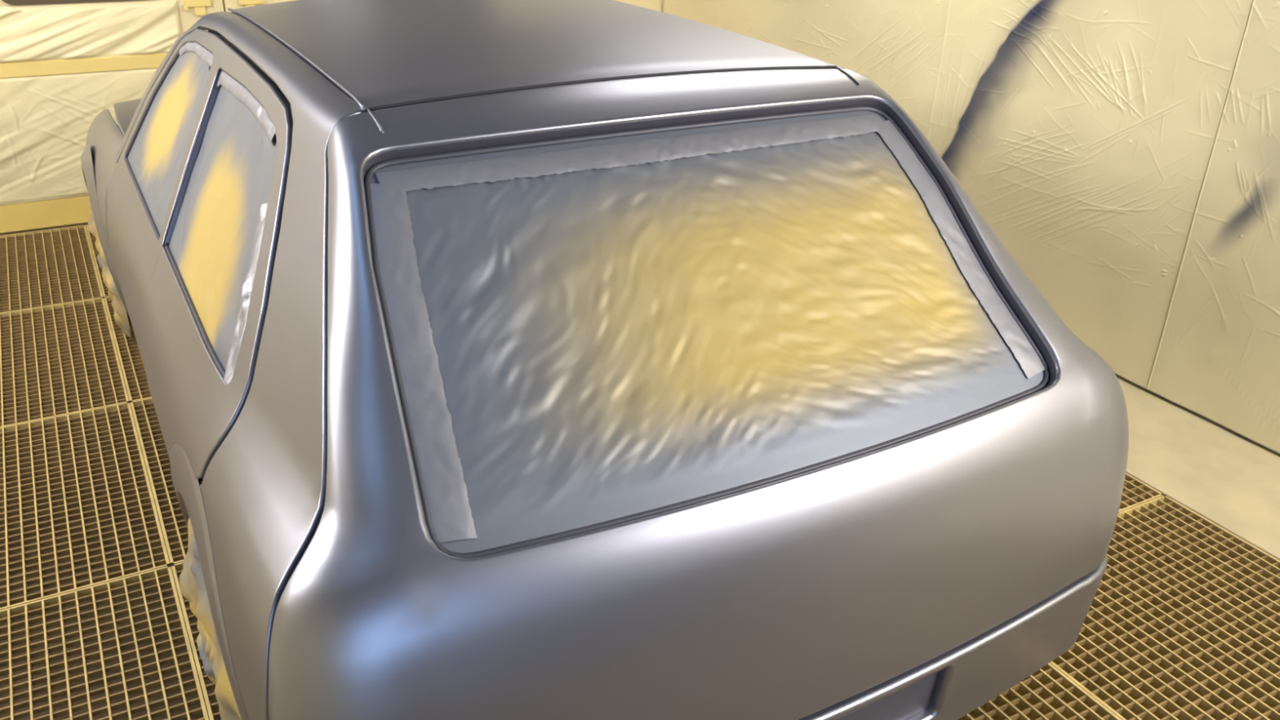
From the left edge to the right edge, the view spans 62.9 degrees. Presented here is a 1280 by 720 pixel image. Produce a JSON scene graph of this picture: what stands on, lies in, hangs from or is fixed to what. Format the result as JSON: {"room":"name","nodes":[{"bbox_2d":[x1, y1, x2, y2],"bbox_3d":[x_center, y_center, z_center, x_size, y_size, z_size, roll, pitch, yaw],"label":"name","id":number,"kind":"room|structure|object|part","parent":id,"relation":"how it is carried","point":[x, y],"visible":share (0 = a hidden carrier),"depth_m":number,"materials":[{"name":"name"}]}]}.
{"room":"car paint booth","nodes":[
{"label":"car paint booth","id":0,"kind":"room"},
{"bbox_2d":[0,0,662,234],"bbox_3d":[-2.212,-1.910,5.131,5.356,3.350,0.090,-13,30,-27],"label":"wall","id":1,"kind":"structure","parent":0,"point":[656,5],"depth_m":6.34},
{"bbox_2d":[0,195,91,232],"bbox_3d":[-2.210,-0.897,5.574,5.356,0.134,0.036,-13,30,-27],"label":"baseboard","id":2,"kind":"structure","parent":1,"relation":"attached to","point":[74,210],"depth_m":5.18,"materials":[{"name":"yellow paint"}]},
{"bbox_2d":[0,222,107,314],"bbox_3d":[-2.219,-0.600,5.710,5.344,0.488,0.054,-13,30,-27],"label":"trim","id":3,"kind":"structure","parent":1,"relation":"attached to","point":[86,223],"depth_m":5.24,"materials":[{"name":"paint"}]},
{"bbox_2d":[0,0,224,34],"bbox_3d":[-2.709,-1.825,4.772,1.473,2.208,0.049,-13,30,-27],"label":"door","id":4,"kind":"structure","parent":1,"relation":"in","point":[190,11],"depth_m":5.14,"materials":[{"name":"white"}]},
{"bbox_2d":[1,0,128,4],"bbox_3d":[-2.593,-2.187,4.644,0.695,1.140,0.022,-13,30,-27],"label":"window","id":5,"kind":"structure","parent":4,"relation":"attached to","point":[9,2],"depth_m":4.82,"materials":[{"name":"brown"}]},
{"bbox_2d":[0,67,157,205],"bbox_3d":[-2.723,-1.097,5.117,1.452,0.600,0.017,-13,30,-27],"label":"plastic sheet","id":6,"kind":"object","parent":4,"relation":"attached to","point":[46,121],"visible":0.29,"depth_m":5.05,"materials":[{"name":"white plastic"}]},
{"bbox_2d":[0,53,166,78],"bbox_3d":[-2.717,-1.396,4.977,1.465,0.065,0.017,-13,30,-27],"label":"tape","id":7,"kind":"object","parent":4,"relation":"attached to","point":[144,61],"visible":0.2,"depth_m":4.99,"materials":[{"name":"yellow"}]},
{"bbox_2d":[0,0,182,63],"bbox_3d":[-2.796,-1.510,4.851,1.248,0.252,0.028,-13,30,-27],"label":"plastic sheet","id":8,"kind":"object","parent":4,"relation":"attached to","point":[42,33],"visible":0.96,"depth_m":4.94,"materials":[{"name":"white plastic"}]},
{"bbox_3d":[-2.173,-1.747,5.133,0.130,0.112,0.024,-13,30,-27],"label":"latch plate","id":9,"kind":"part","parent":4,"relation":"part of","materials":[{"name":"yellow"}]},
{"bbox_2d":[223,0,297,12],"bbox_3d":[-1.420,-2.118,5.435,1.469,2.208,0.041,-13,30,-27],"label":"door","id":10,"kind":"structure","parent":1,"relation":"in","point":[233,4],"depth_m":5.24,"materials":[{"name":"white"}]},
{"bbox_3d":[-1.950,-1.799,5.250,0.125,0.112,0.016,-13,30,-27],"label":"latch plate","id":11,"kind":"part","parent":10,"relation":"part of","materials":[{"name":"yellow"}]},
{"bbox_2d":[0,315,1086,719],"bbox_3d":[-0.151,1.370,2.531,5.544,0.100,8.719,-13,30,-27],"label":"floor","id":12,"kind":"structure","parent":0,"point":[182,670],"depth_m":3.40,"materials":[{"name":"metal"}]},
{"bbox_2d":[0,225,102,313],"bbox_3d":[-2.947,-0.367,4.664,0.928,0.034,1.029,-13,30,-27],"label":"floor grate","id":13,"kind":"object","parent":12,"relation":"in","point":[54,266],"visible":0.91,"depth_m":4.74,"materials":[{"name":"yellow metal"}]},
{"bbox_2d":[0,297,128,427],"bbox_3d":[-2.444,0.046,3.862,0.928,0.034,1.029,-13,30,-27],"label":"floor grate","id":14,"kind":"object","parent":12,"relation":"in","point":[36,339],"visible":0.91,"depth_m":3.93,"materials":[{"name":"grey metal"}]},
{"bbox_2d":[0,402,169,610],"bbox_3d":[-1.941,0.460,3.060,0.928,0.034,1.029,-13,30,-27],"label":"floor grate","id":15,"kind":"object","parent":12,"relation":"in","point":[55,424],"visible":0.93,"depth_m":3.12,"materials":[{"name":"grey metal"}]},
{"bbox_2d":[85,224,108,299],"bbox_3d":[-2.135,-0.550,5.079,0.928,0.034,1.029,-13,30,-27],"label":"floor grate","id":16,"kind":"object","parent":12,"relation":"in","point":[92,240],"visible":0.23,"depth_m":4.82,"materials":[{"name":"yellow metal"}]},
{"bbox_2d":[0,565,208,719],"bbox_3d":[-1.438,0.873,2.258,0.928,0.034,1.029,-13,30,-27],"label":"floor grate","id":17,"kind":"object","parent":12,"relation":"in","point":[25,611],"visible":1,"depth_m":2.56,"materials":[{"name":"grey metal"}]},
{"bbox_2d":[103,296,151,407],"bbox_3d":[-1.632,-0.137,4.277,0.928,0.034,1.029,-13,30,-27],"label":"floor grate","id":18,"kind":"object","parent":12,"relation":"in","point":[123,342],"visible":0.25,"depth_m":3.96,"materials":[{"name":"yellow metal"}]},
{"bbox_2d":[129,397,202,569],"bbox_3d":[-1.129,0.277,3.475,0.928,0.034,1.029,-13,30,-27],"label":"floor grate","id":19,"kind":"object","parent":12,"relation":"in","point":[144,406],"visible":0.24,"depth_m":3.26,"materials":[{"name":"grey metal"}]},
{"bbox_2d":[170,561,220,719],"bbox_3d":[-0.626,0.690,2.673,0.928,0.034,1.029,-13,30,-27],"label":"floor grate","id":20,"kind":"object","parent":12,"relation":"in","point":[177,568],"visible":0.15,"depth_m":2.58,"materials":[{"name":"grey metal"}]},
{"bbox_2d":[80,0,1128,719],"bbox_3d":[-0.593,-0.400,3.239,1.889,1.412,3.875,-13,30,-27],"label":"car","id":21,"kind":"object","parent":20,"relation":"on","point":[927,573],"visible":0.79,"depth_m":1.82,"materials":[{"name":"silver metal"}]},
{"bbox_2d":[88,206,130,337],"bbox_3d":[-2.047,-0.371,4.000,0.061,0.580,0.664,-13,30,-27],"label":"wheel cover","id":22,"kind":"object","parent":21,"relation":"attached to","point":[121,318],"visible":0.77,"depth_m":3.88,"materials":[{"name":"beige plastic"}]},
{"bbox_2d":[113,98,141,136],"bbox_3d":[-1.219,-1.037,4.182,1.611,0.154,1.250,-13,30,-27],"label":"hood","id":23,"kind":"object","parent":21,"relation":"attached to","point":[125,111],"depth_m":3.91,"materials":[{"name":"silver metal"}]},
{"bbox_2d":[127,42,213,235],"bbox_3d":[-1.277,-0.658,2.850,0.213,0.407,0.822,-13,30,-27],"label":"film","id":24,"kind":"object","parent":21,"relation":"attached to","point":[155,157],"visible":0.91,"depth_m":2.82,"materials":[{"name":"grey"}]},
{"bbox_3d":[-1.316,-0.382,2.973,0.338,1.092,0.975,-13,30,-27],"label":"door","id":25,"kind":"part","parent":21,"relation":"part of","materials":[{"name":"silver metal"}]},
{"bbox_2d":[179,517,241,719],"bbox_3d":[-0.859,0.606,2.106,0.061,0.580,0.664,-13,30,-27],"label":"wheel cover","id":26,"kind":"object","parent":21,"relation":"attached to","point":[193,587],"visible":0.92,"depth_m":1.98,"materials":[{"name":"grey plastic"}]},
{"bbox_3d":[-0.894,-0.034,2.294,0.338,1.096,1.016,-13,30,-27],"label":"door","id":27,"kind":"part","parent":21,"relation":"part of","materials":[{"name":"silver metal"}]},
{"bbox_2d":[168,71,277,383],"bbox_3d":[-0.878,-0.329,2.216,0.223,0.413,0.961,-13,30,-27],"label":"film","id":28,"kind":"object","parent":21,"relation":"attached to","point":[215,243],"visible":0.94,"depth_m":2.18,"materials":[{"name":"grey"}]},
{"bbox_3d":[-0.967,-0.094,2.493,0.406,1.249,2.424,-13,30,-27],"label":"frame","id":29,"kind":"part","parent":21,"relation":"part of","materials":[{"name":"silver metal"}]},
{"bbox_3d":[-0.804,-0.708,2.348,0.006,0.032,1.327,-13,30,-27],"label":"roof moulding","id":30,"kind":"part","parent":21,"relation":"part of","materials":[{"name":"silver metal"}]},
{"bbox_3d":[-0.355,-0.817,2.589,1.039,0.074,1.363,-13,30,-27],"label":"roof panel","id":31,"kind":"part","parent":21,"relation":"part of","materials":[{"name":"silver metal"}]},
{"bbox_2d":[370,111,1044,553],"bbox_3d":[0.156,-0.130,1.892,1.276,0.454,0.552,-13,30,-27],"label":"film","id":32,"kind":"object","parent":21,"relation":"attached to","point":[586,333],"visible":1,"depth_m":1.82,"materials":[{"name":"grey"}]},
{"bbox_3d":[0.289,-0.377,3.135,0.406,1.249,2.424,-13,30,-27],"label":"frame","id":33,"kind":"part","parent":21,"relation":"part of","materials":[{"name":"silver metal"}]},
{"bbox_2d":[959,662,1121,719],"bbox_3d":[0.689,0.921,2.286,0.928,0.034,1.029,-13,30,-27],"label":"floor grate","id":34,"kind":"object","parent":12,"relation":"in","point":[1077,698],"visible":0.13,"depth_m":2.50,"materials":[{"name":"grey metal"}]},
{"bbox_3d":[0.689,0.921,2.286,0.928,0.034,1.029,-13,30,-27],"label":"grate frame","id":35,"kind":"part","parent":34,"relation":"part of","materials":[{"name":"grey metal"}]},
{"bbox_2d":[1118,472,1163,512],"bbox_3d":[0.998,0.325,3.503,0.928,0.034,1.029,-13,30,-27],"label":"floor grate","id":36,"kind":"object","parent":12,"relation":"in","point":[1135,492],"visible":0.06,"depth_m":3.31,"materials":[{"name":"grey metal"}]},
{"bbox_2d":[1049,494,1279,719],"bbox_3d":[1.501,0.738,2.701,0.928,0.034,1.029,-13,30,-27],"label":"floor grate","id":37,"kind":"object","parent":12,"relation":"in","point":[1182,620],"visible":0.59,"depth_m":2.75,"materials":[{"name":"grey metal"}]},
{"bbox_2d":[662,0,1279,454],"bbox_3d":[2.275,-0.710,2.981,0.088,3.350,8.719,-13,30,-27],"label":"wall","id":38,"kind":"structure","parent":0,"point":[663,0],"depth_m":3.69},
{"bbox_2d":[663,0,950,139],"bbox_3d":[0.729,-2.135,5.232,0.024,2.785,2.353,-13,30,-27],"label":"wall panel","id":39,"kind":"object","parent":38,"relation":"attached to","point":[897,45],"visible":0.37,"depth_m":4.91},
{"bbox_2d":[928,0,1252,388],"bbox_3d":[1.619,-1.401,3.808,0.024,2.785,1.308,-13,30,-27],"label":"wall panel","id":40,"kind":"object","parent":38,"relation":"attached to","point":[1082,133],"visible":0.94,"depth_m":3.94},
{"bbox_2d":[1115,374,1279,560],"bbox_3d":[1.953,0.631,3.466,0.568,0.500,8.513,-13,30,-27],"label":"baseboard","id":41,"kind":"structure","parent":38,"relation":"attached to","point":[1230,480],"depth_m":3.46,"materials":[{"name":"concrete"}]},
{"bbox_2d":[1146,0,1279,453],"bbox_3d":[2.464,-0.711,2.470,0.034,2.785,2.143,-13,30,-27],"label":"wall panel","id":42,"kind":"object","parent":38,"relation":"attached to","point":[1217,358],"visible":1,"depth_m":3.52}
]}

